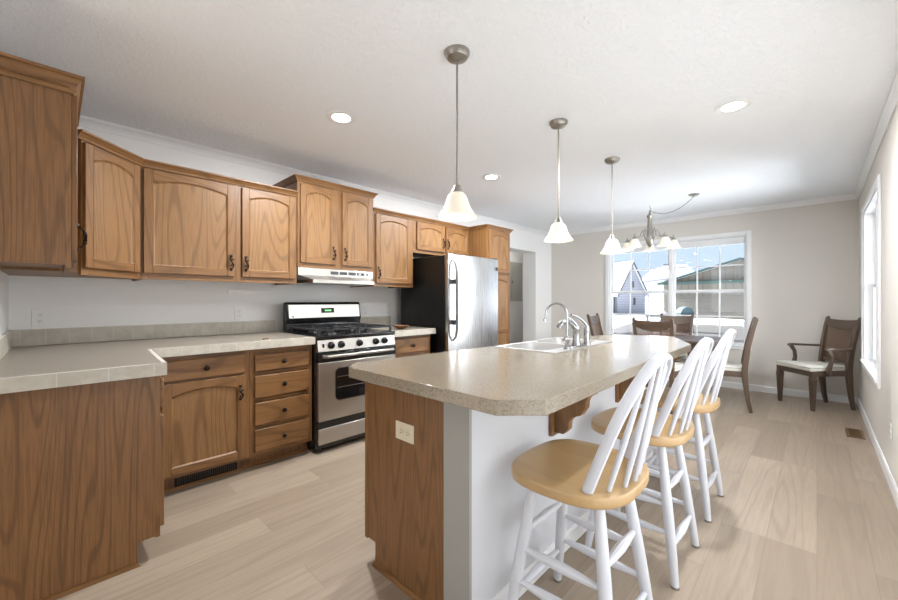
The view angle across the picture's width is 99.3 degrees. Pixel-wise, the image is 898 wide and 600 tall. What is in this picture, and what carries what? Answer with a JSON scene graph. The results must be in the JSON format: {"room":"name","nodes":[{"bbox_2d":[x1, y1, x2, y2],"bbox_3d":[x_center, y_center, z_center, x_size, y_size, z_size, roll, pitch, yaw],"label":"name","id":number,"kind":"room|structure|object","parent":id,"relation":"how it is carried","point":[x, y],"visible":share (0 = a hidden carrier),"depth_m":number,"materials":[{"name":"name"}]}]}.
{"room":"kitchen","nodes":[
{"label":"kitchen","id":0,"kind":"room"},
{"bbox_2d":[0,271,8,335],"bbox_3d":[-2.243,-0.014,1.816,1.350,2.428,0.120,0,0,44],"label":"wall","id":1,"kind":"structure","parent":0,"point":[4,278],"depth_m":2.13,"materials":[{"name":"paint"}]},
{"bbox_2d":[0,51,87,273],"bbox_3d":[-1.846,-0.535,1.722,0.628,0.800,0.292,0,0,44],"label":"upper cabinet","id":2,"kind":"object","parent":1,"relation":"attached to","point":[40,104],"visible":1,"depth_m":1.53,"materials":[{"name":"brown wood"}]},
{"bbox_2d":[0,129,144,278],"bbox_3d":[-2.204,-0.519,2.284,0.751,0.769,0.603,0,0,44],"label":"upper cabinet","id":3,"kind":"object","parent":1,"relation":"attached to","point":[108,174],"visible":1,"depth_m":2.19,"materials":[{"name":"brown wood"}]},
{"bbox_2d":[9,126,550,346],"bbox_3d":[-1.930,-0.014,3.300,0.260,2.428,11.070,0,0,44],"label":"wall","id":4,"kind":"structure","parent":0,"point":[70,302],"depth_m":3.07,"materials":[{"name":"paint"}]},
{"bbox_2d":[31,309,47,326],"bbox_3d":[-2.593,0.113,2.418,0.009,0.115,0.073,0,0,44],"label":"wall outlet","id":5,"kind":"object","parent":4,"relation":"attached to","point":[39,317],"visible":1,"depth_m":2.42,"materials":[{"name":"white plastic"}]},
{"bbox_2d":[0,320,274,359],"bbox_3d":[-1.650,0.234,2.430,1.348,0.102,1.584,0,0,44],"label":"backsplash","id":6,"kind":"structure","parent":4,"relation":"attached to","point":[9,339],"depth_m":2.69,"materials":[{"name":"beige stone"}]},
{"bbox_2d":[132,159,297,284],"bbox_3d":[-1.759,-0.519,2.949,0.470,0.769,1.018,0,0,44],"label":"upper cabinet","id":7,"kind":"object","parent":4,"relation":"attached to","point":[197,225],"visible":1,"depth_m":2.74,"materials":[{"name":"brown wood"}]},
{"bbox_2d":[235,306,243,319],"bbox_3d":[-1.788,0.113,3.253,0.009,0.115,0.073,0,0,44],"label":"wall outlet","id":8,"kind":"object","parent":4,"relation":"attached to","point":[239,311],"visible":1,"depth_m":3.25,"materials":[{"name":"white plastic"}]},
{"bbox_2d":[228,290,273,293],"bbox_3d":[-1.717,-0.071,3.320,0.018,0.030,0.375,0,0,44],"label":"wall strip","id":9,"kind":"object","parent":4,"relation":"attached to","point":[229,291],"visible":1,"depth_m":3.32,"materials":[{"name":"white plastic"}]},
{"bbox_2d":[273,174,377,271],"bbox_3d":[-1.137,-0.657,3.584,0.482,0.764,0.824,0,0,44],"label":"upper cabinet","id":10,"kind":"object","parent":4,"relation":"attached to","point":[335,221],"visible":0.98,"depth_m":3.38,"materials":[{"name":"brown wood"}]},
{"bbox_2d":[297,267,373,285],"bbox_3d":[-1.073,-0.208,3.522,0.450,0.132,0.752,0,0,44],"label":"range hood","id":11,"kind":"object","parent":10,"relation":"attached to","point":[305,276],"visible":0.84,"depth_m":3.38,"materials":[{"name":"white metal"}]},
{"bbox_2d":[331,271,355,275],"bbox_3d":[-0.964,-0.241,3.489,0.003,0.027,0.255,0,0,44],"label":"vent grille","id":12,"kind":"object","parent":11,"relation":"attached to","point":[333,273],"depth_m":3.49,"materials":[{"name":"metal"}]},
{"bbox_2d":[362,306,367,315],"bbox_3d":[-0.913,0.118,4.160,0.009,0.115,0.073,0,0,44],"label":"wall outlet","id":13,"kind":"object","parent":4,"relation":"attached to","point":[364,308],"visible":1,"depth_m":4.15,"materials":[{"name":"white plastic"}]},
{"bbox_2d":[360,316,390,324],"bbox_3d":[-0.853,0.234,4.216,0.014,0.102,0.515,0,0,44],"label":"backsplash","id":14,"kind":"structure","parent":4,"relation":"attached to","point":[382,320],"depth_m":4.26,"materials":[{"name":"beige stone"}]},
{"bbox_2d":[350,207,414,287],"bbox_3d":[-0.699,-0.519,4.047,0.470,0.769,0.515,0,0,44],"label":"upper cabinet","id":15,"kind":"object","parent":4,"relation":"attached to","point":[392,230],"visible":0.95,"depth_m":3.90,"materials":[{"name":"brown wood"}]},
{"bbox_2d":[413,216,468,257],"bbox_3d":[-0.203,-0.708,4.562,0.470,0.392,0.911,0,0,44],"label":"upper cabinet","id":16,"kind":"object","parent":4,"relation":"attached to","point":[431,237],"visible":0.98,"depth_m":4.38,"materials":[{"name":"brown wood"}]},
{"bbox_2d":[79,70,897,235],"bbox_3d":[-0.487,-1.195,1.804,3.895,0.066,10.920,0,0,44],"label":"trim","id":17,"kind":"structure","parent":4,"relation":"attached to","point":[891,104],"depth_m":3.47,"materials":[{"name":"white paint"}]},
{"bbox_2d":[0,0,897,231],"bbox_3d":[-0.467,-1.303,2.652,5.345,0.150,12.470,0,0,44],"label":"ceiling","id":18,"kind":"structure","parent":0,"point":[642,83],"depth_m":2.17,"materials":[{"name":"white paint"}]},
{"bbox_2d":[327,111,355,124],"bbox_3d":[-0.725,-1.224,2.568,0.190,0.007,0.190,0,0,44],"label":"recessed light","id":19,"kind":"object","parent":18,"relation":"in","point":[339,117],"visible":1,"depth_m":2.55,"materials":[{"name":"white paint"}]},
{"bbox_2d":[437,44,476,221],"bbox_3d":[0.040,-0.814,1.893,0.200,0.828,0.200,0,0,44],"label":"pendant light","id":20,"kind":"object","parent":18,"relation":"hanging from","point":[457,208],"visible":1,"depth_m":1.86,"materials":[{"name":"white glass"}]},
{"bbox_2d":[482,174,500,179],"bbox_3d":[0.423,-1.224,3.809,0.190,0.007,0.190,0,0,44],"label":"recessed light","id":21,"kind":"object","parent":18,"relation":"in","point":[487,176],"visible":1,"depth_m":3.80,"materials":[{"name":"white"}]},
{"bbox_2d":[544,118,572,242],"bbox_3d":[0.755,-0.814,2.634,0.200,0.828,0.200,0,0,44],"label":"pendant light","id":22,"kind":"object","parent":18,"relation":"hanging from","point":[558,233],"visible":1,"depth_m":2.60,"materials":[{"name":"white glass"}]},
{"bbox_2d":[600,156,624,253],"bbox_3d":[1.422,-0.814,3.325,0.200,0.828,0.200,0,0,44],"label":"pendant light","id":23,"kind":"object","parent":18,"relation":"hanging from","point":[612,246],"visible":1,"depth_m":3.30,"materials":[{"name":"white glass"}]},
{"bbox_2d":[622,193,698,251],"bbox_3d":[2.629,-0.946,4.876,0.687,0.565,0.909,0,0,10],"label":"chandelier","id":24,"kind":"object","parent":18,"relation":"hanging from","point":[665,241],"visible":0.99,"depth_m":4.93,"materials":[{"name":"silver metal"}]},
{"bbox_2d":[714,98,751,113],"bbox_3d":[1.799,-1.224,2.419,0.190,0.007,0.190,0,0,44],"label":"recessed light","id":25,"kind":"object","parent":18,"relation":"in","point":[732,106],"visible":1,"depth_m":2.41,"materials":[{"name":"white"}]},
{"bbox_2d":[57,380,897,599],"bbox_3d":[-0.467,1.260,2.652,5.345,0.120,12.470,0,0,44],"label":"floor","id":26,"kind":"structure","parent":0,"point":[807,510],"depth_m":1.99,"materials":[{"name":"beige wood"}]},
{"bbox_2d":[0,376,163,599],"bbox_3d":[-1.939,0.764,2.014,1.202,0.872,0.583,0,0,44],"label":"base cabinet","id":27,"kind":"object","parent":26,"relation":"on","point":[82,466],"visible":0.93,"depth_m":1.58,"materials":[{"name":"brown wood"}]},
{"bbox_2d":[0,331,314,393],"bbox_3d":[-1.621,0.313,2.410,1.416,0.056,1.594,0,0,44],"label":"countertop","id":28,"kind":"structure","parent":27,"relation":"on","point":[35,367],"depth_m":1.90,"materials":[{"name":"beige laminate"}]},
{"bbox_2d":[160,350,248,492],"bbox_3d":[-1.815,0.764,2.685,0.755,0.872,0.545,0,0,44],"label":"base cabinet","id":29,"kind":"object","parent":26,"relation":"on","point":[205,411],"visible":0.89,"depth_m":2.45,"materials":[{"name":"brown wood"}]},
{"bbox_2d":[174,462,236,486],"bbox_3d":[-1.608,1.149,2.538,0.008,0.066,0.360,0,0,44],"label":"vent","id":30,"kind":"object","parent":29,"relation":"attached to","point":[211,472],"visible":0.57,"depth_m":2.53,"materials":[{"name":"brown metal"}]},
{"bbox_2d":[245,344,311,468],"bbox_3d":[-1.467,0.764,3.048,0.753,0.872,0.456,0,0,44],"label":"base cabinet","id":31,"kind":"object","parent":26,"relation":"on","point":[280,378],"visible":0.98,"depth_m":2.80,"materials":[{"name":"brown wood"}]},
{"bbox_2d":[283,302,395,452],"bbox_3d":[-0.964,0.610,3.415,0.740,1.180,0.757,0,0,44],"label":"gas range","id":32,"kind":"object","parent":26,"relation":"on","point":[341,341],"visible":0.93,"depth_m":3.15,"materials":[{"name":"silver metal"}]},
{"bbox_2d":[321,308,333,312],"bbox_3d":[-1.149,0.098,3.611,0.013,0.045,0.130,0,0,44],"label":"clock","id":33,"kind":"object","parent":32,"relation":"on","point":[323,310],"depth_m":3.60,"materials":[{"name":"green"}]},
{"bbox_2d":[283,329,394,338],"bbox_3d":[-0.982,0.293,3.433,0.640,0.023,0.757,0,0,44],"label":"cooktop","id":34,"kind":"object","parent":32,"relation":"in","point":[362,333],"depth_m":3.29,"materials":[{"name":"black metal"}]},
{"bbox_2d":[394,334,429,357],"bbox_3d":[-0.600,0.764,3.945,0.755,0.872,0.500,0,0,44],"label":"base cabinet","id":35,"kind":"object","parent":26,"relation":"on","point":[413,345],"visible":0.2,"depth_m":3.70,"materials":[{"name":"brown wood"}]},
{"bbox_2d":[371,325,435,336],"bbox_3d":[-0.590,0.313,3.953,0.758,0.056,0.530,0,0,44],"label":"countertop","id":36,"kind":"structure","parent":35,"relation":"on","point":[410,330],"depth_m":3.71,"materials":[{"name":"beige laminate"}]},
{"bbox_2d":[393,325,408,328],"bbox_3d":[-0.470,0.267,3.733,0.164,0.037,0.164,0,0,44],"label":"wooden bowl","id":37,"kind":"object","parent":36,"relation":"on","point":[395,326],"visible":0.98,"depth_m":3.69,"materials":[{"name":"brown wood"}]},
{"bbox_2d":[401,254,497,353],"bbox_3d":[0.041,0.362,4.362,0.842,1.675,0.835,0,0,44],"label":"refrigerator","id":38,"kind":"object","parent":26,"relation":"on","point":[455,295],"visible":0.57,"depth_m":4.04,"materials":[{"name":"silver metal"}]},
{"bbox_2d":[469,224,512,344],"bbox_3d":[0.377,0.148,4.970,0.737,2.104,0.540,0,0,44],"label":"pantry cabinet","id":39,"kind":"object","parent":26,"relation":"on","point":[485,240],"visible":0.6,"depth_m":4.75,"materials":[{"name":"brown wood"}]},
{"bbox_2d":[365,356,680,599],"bbox_3d":[0.630,0.766,2.226,0.864,0.868,2.082,0,0,44],"label":"kitchen island","id":40,"kind":"object","parent":26,"relation":"on","point":[444,510],"visible":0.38,"depth_m":1.51,"materials":[{"name":"brown wood"}]},
{"bbox_2d":[396,420,413,444],"bbox_3d":[-0.184,0.545,1.574,0.115,0.075,0.009,0,0,44],"label":"wall outlet","id":41,"kind":"object","parent":40,"relation":"attached to","point":[405,432],"visible":1,"depth_m":1.57,"materials":[{"name":"beige plastic"}]},
{"bbox_2d":[404,430,409,436],"bbox_3d":[-0.171,0.545,1.558,0.031,0.031,0.004,0,0,44],"label":"receptacle","id":42,"kind":"object","parent":41,"relation":"attached to","point":[406,432],"depth_m":1.56,"materials":[{"name":"beige plastic"}]},
{"bbox_2d":[349,335,690,415],"bbox_3d":[0.725,0.308,2.243,0.959,0.045,2.485,0,0,44],"label":"island countertop","id":43,"kind":"structure","parent":40,"relation":"on","point":[496,381],"depth_m":1.53,"materials":[{"name":"beige laminate"}]},
{"bbox_2d":[493,337,612,352],"bbox_3d":[0.695,0.373,2.470,0.420,0.183,0.800,0,0,44],"label":"sink","id":44,"kind":"object","parent":43,"relation":"in","point":[549,345],"visible":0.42,"depth_m":2.50,"materials":[{"name":"white ceramic"}]},
{"bbox_2d":[571,313,590,344],"bbox_3d":[0.821,0.183,2.394,0.145,0.199,0.047,0,0,-14],"label":"sprayer","id":45,"kind":"object","parent":44,"relation":"on","point":[586,326],"visible":0.93,"depth_m":2.39,"materials":[{"name":"silver metal"}]},
{"bbox_2d":[543,302,570,349],"bbox_3d":[0.626,0.147,2.209,0.146,0.269,0.071,0,0,44],"label":"water tap","id":46,"kind":"object","parent":43,"relation":"on","point":[566,339],"visible":1,"depth_m":2.18,"materials":[{"name":"silver metal"}]},
{"bbox_2d":[557,317,587,348],"bbox_3d":[0.744,0.189,2.292,0.078,0.185,0.278,0,0,44],"label":"kitchen faucet","id":47,"kind":"object","parent":43,"relation":"on","point":[575,327],"visible":0.84,"depth_m":2.28,"materials":[{"name":"silver metal"}]},
{"bbox_2d":[507,352,672,599],"bbox_3d":[0.499,0.681,1.341,0.490,1.038,0.464,0,0,44],"label":"bar stool","id":48,"kind":"object","parent":26,"relation":"on","point":[600,478],"visible":1,"depth_m":1.26,"materials":[{"name":"white wood"}]},
{"bbox_2d":[587,313,603,335],"bbox_3d":[2.205,0.695,5.121,0.583,1.015,0.506,0,0,39],"label":"dining chair","id":49,"kind":"object","parent":26,"relation":"on","point":[592,320],"visible":0.3,"depth_m":5.30,"materials":[{"name":"wood"}]},
{"bbox_2d":[585,337,713,590],"bbox_3d":[0.967,0.681,1.826,0.490,1.038,0.464,0,0,44],"label":"bar stool","id":50,"kind":"object","parent":26,"relation":"on","point":[668,430],"visible":0.78,"depth_m":1.67,"materials":[{"name":"white paint"}]},
{"bbox_2d":[632,317,685,413],"bbox_3d":[2.364,0.695,4.280,0.506,1.015,0.583,0,0,44],"label":"dining chair","id":51,"kind":"object","parent":26,"relation":"on","point":[639,326],"visible":0.36,"depth_m":4.07,"materials":[{"name":"wood"}]},
{"bbox_2d":[675,362,683,370],"bbox_3d":[2.409,0.740,4.326,0.476,0.064,0.447,0,0,44],"label":"seat cushion","id":52,"kind":"object","parent":51,"relation":"on","point":[678,365],"depth_m":4.18,"materials":[{"name":"beige fabric"}]},
{"bbox_2d":[611,332,721,396],"bbox_3d":[2.659,0.825,4.715,1.160,0.750,0.800,0,0,44],"label":"dining table","id":53,"kind":"object","parent":26,"relation":"on","point":[693,340],"visible":0.19,"depth_m":4.46,"materials":[{"name":"brown wood"}]},
{"bbox_2d":[660,313,693,383],"bbox_3d":[2.977,0.695,5.102,0.506,1.015,0.583,0,0,44],"label":"dining chair","id":54,"kind":"object","parent":26,"relation":"on","point":[679,321],"visible":0.24,"depth_m":5.21,"materials":[{"name":"wood"}]},
{"bbox_2d":[676,354,686,361],"bbox_3d":[2.932,0.740,5.056,0.476,0.064,0.447,0,0,44],"label":"seat cushion","id":55,"kind":"object","parent":54,"relation":"on","point":[683,358],"depth_m":4.78,"materials":[{"name":"beige fabric"}]},
{"bbox_2d":[640,329,736,522],"bbox_3d":[1.428,0.681,2.304,0.490,1.038,0.464,0,0,44],"label":"bar stool","id":56,"kind":"object","parent":26,"relation":"on","point":[706,403],"visible":0.68,"depth_m":2.15,"materials":[{"name":"white paint"}]},
{"bbox_2d":[696,317,758,412],"bbox_3d":[3.122,0.695,4.319,0.583,1.015,0.506,0,0,36],"label":"dining chair","id":57,"kind":"object","parent":26,"relation":"on","point":[732,369],"visible":0.54,"depth_m":4.07,"materials":[{"name":"brown wood"}]},
{"bbox_2d":[696,360,741,370],"bbox_3d":[3.070,0.740,4.356,0.447,0.064,0.476,0,0,36],"label":"seat cushion","id":58,"kind":"object","parent":57,"relation":"on","point":[730,366],"depth_m":4.16,"materials":[{"name":"beige fabric"}]},
{"bbox_2d":[776,316,860,411],"bbox_3d":[4.186,0.695,4.320,0.583,1.015,0.514,0,0,2],"label":"armchair","id":59,"kind":"object","parent":26,"relation":"on","point":[821,369],"visible":0.99,"depth_m":4.24,"materials":[{"name":"brown wood"}]},
{"bbox_2d":[776,360,844,371],"bbox_3d":[4.122,0.740,4.322,0.447,0.064,0.450,0,0,2],"label":"seat cushion","id":60,"kind":"object","parent":59,"relation":"on","point":[800,366],"depth_m":4.22,"materials":[{"name":"beige fabric"}]},
{"bbox_2d":[845,427,865,439],"bbox_3d":[3.648,1.197,3.428,0.110,0.005,0.320,0,0,44],"label":"floor vent","id":61,"kind":"object","parent":26,"relation":"in","point":[855,433],"visible":1,"depth_m":3.42,"materials":[{"name":"brown metal"}]},
{"bbox_2d":[510,251,522,343],"bbox_3d":[1.210,-0.014,7.239,0.930,2.428,3.540,0,0,44],"label":"wall","id":62,"kind":"structure","parent":0,"point":[516,307],"depth_m":7.94,"materials":[{"name":"paint"}]},
{"bbox_2d":[510,262,521,300],"bbox_3d":[1.395,-0.380,7.908,0.026,0.800,0.460,0,0,44],"label":"breaker panel","id":63,"kind":"object","parent":62,"relation":"attached to","point":[515,268],"visible":0.8,"depth_m":7.89,"materials":[{"name":"grey paint"}]},
{"bbox_2d":[551,199,858,396],"bbox_3d":[3.410,-0.014,5.735,4.045,2.428,0.150,0,0,44],"label":"wall","id":64,"kind":"structure","parent":0,"point":[805,259],"depth_m":4.86,"materials":[{"name":"paint"}]},
{"bbox_2d":[606,230,751,349],"bbox_3d":[3.360,-0.128,5.763,1.922,1.591,0.180,0,0,44],"label":"window","id":65,"kind":"structure","parent":64,"relation":"in","point":[747,290],"depth_m":5.62,"materials":[{"name":"white paint"}]},
{"bbox_2d":[624,236,745,252],"bbox_3d":[3.344,-0.807,5.747,1.782,0.091,0.040,0,0,44],"label":"window shade","id":66,"kind":"object","parent":65,"relation":"attached to","point":[735,240],"visible":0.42,"depth_m":5.44,"materials":[{"name":"white paint"}]},
{"bbox_2d":[668,378,857,403],"bbox_3d":[3.113,1.157,5.535,3.895,0.085,0.550,0,0,44],"label":"baseboard","id":67,"kind":"structure","parent":64,"relation":"attached to","point":[759,388],"depth_m":4.80,"materials":[{"name":"white paint"}]},
{"bbox_2d":[859,105,897,486],"bbox_3d":[0.969,-0.014,0.399,0.150,2.428,10.920,0,0,44],"label":"wall","id":68,"kind":"structure","parent":0,"point":[880,407],"depth_m":2.60,"materials":[{"name":"paint"}]},
{"bbox_2d":[860,174,880,389],"bbox_3d":[3.789,-0.136,3.344,0.180,1.608,1.521,0,0,44],"label":"window","id":69,"kind":"structure","parent":68,"relation":"in","point":[870,360],"depth_m":3.84,"materials":[{"name":"white paint"}]},
{"bbox_2d":[857,397,897,508],"bbox_3d":[0.910,1.157,0.456,0.012,0.085,10.920,0,0,44],"label":"baseboard","id":70,"kind":"structure","parent":68,"relation":"attached to","point":[893,487],"depth_m":2.78,"materials":[{"name":"white paint"}]},
{"bbox_2d":[890,420,892,439],"bbox_3d":[2.827,0.830,2.441,0.009,0.115,0.073,0,0,44],"label":"wall outlet","id":71,"kind":"object","parent":68,"relation":"attached to","point":[891,422],"visible":1,"depth_m":2.42,"materials":[{"name":"white plastic"}]},
{"label":"outside","id":72,"kind":"structure","parent":0,"visible":0},
{"bbox_2d":[613,323,743,341],"bbox_3d":[15.128,1.590,18.059,15.300,0.080,10.000,0,0,44],"label":"driveway","id":73,"kind":"structure","parent":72,"point":[703,330],"depth_m":19.39,"materials":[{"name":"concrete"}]},
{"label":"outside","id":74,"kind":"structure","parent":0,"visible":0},
{"bbox_2d":[613,302,743,342],"bbox_3d":[30.109,-0.319,60.019,110.000,4.058,115.000,0,0,44],"label":"ground","id":75,"kind":"structure","parent":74,"point":[619,320],"depth_m":38.72,"materials":[{"name":"white snow"}]},
{"bbox_2d":[613,260,649,313],"bbox_3d":[18.859,-1.385,45.662,6.360,6.070,6.720,0,0,-11],"label":"shed","id":76,"kind":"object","parent":75,"relation":"on","point":[621,278],"visible":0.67,"depth_m":43.05,"materials":[{"name":"blue"}]},
{"bbox_2d":[644,311,667,329],"bbox_3d":[10.359,1.102,19.000,1.100,1.096,0.800,0,0,24],"label":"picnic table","id":77,"kind":"object","parent":75,"relation":"on","point":[651,312],"visible":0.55,"depth_m":18.81,"materials":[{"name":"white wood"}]},
{"bbox_2d":[642,264,693,304],"bbox_3d":[36.764,-1.950,63.990,5.400,7.200,9.000,0,0,4],"label":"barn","id":78,"kind":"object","parent":75,"relation":"on","point":[660,275],"visible":0.43,"depth_m":62.92,"materials":[{"name":"white"}]},
{"bbox_2d":[631,318,743,325],"bbox_3d":[18.405,1.430,23.720,13.444,0.440,1.100,0,0,44],"label":"snow bank","id":79,"kind":"object","parent":75,"relation":"on","point":[704,321],"visible":0.27,"depth_m":24.36,"materials":[{"name":"white snow"}]},
{"bbox_2d":[676,307,700,331],"bbox_3d":[11.604,0.980,18.500,1.000,1.300,0.440,0,0,0],"label":"covered grill","id":80,"kind":"object","parent":75,"relation":"on","point":[682,310],"visible":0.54,"depth_m":18.29,"materials":[{"name":"metal"}]},
{"bbox_2d":[676,307,693,313],"bbox_3d":[11.444,0.500,18.500,0.668,0.340,0.440,0,0,0],"label":"hood","id":81,"kind":"object","parent":80,"relation":"attached to","point":[682,310],"depth_m":18.29,"materials":[{"name":"white metal"}]},
{"bbox_2d":[657,257,743,319],"bbox_3d":[23.298,-0.640,29.588,10.390,4.580,9.660,0,0,44],"label":"garage","id":82,"kind":"structure","parent":75,"relation":"on","point":[732,277],"depth_m":27.39,"materials":[{"name":"beige"}]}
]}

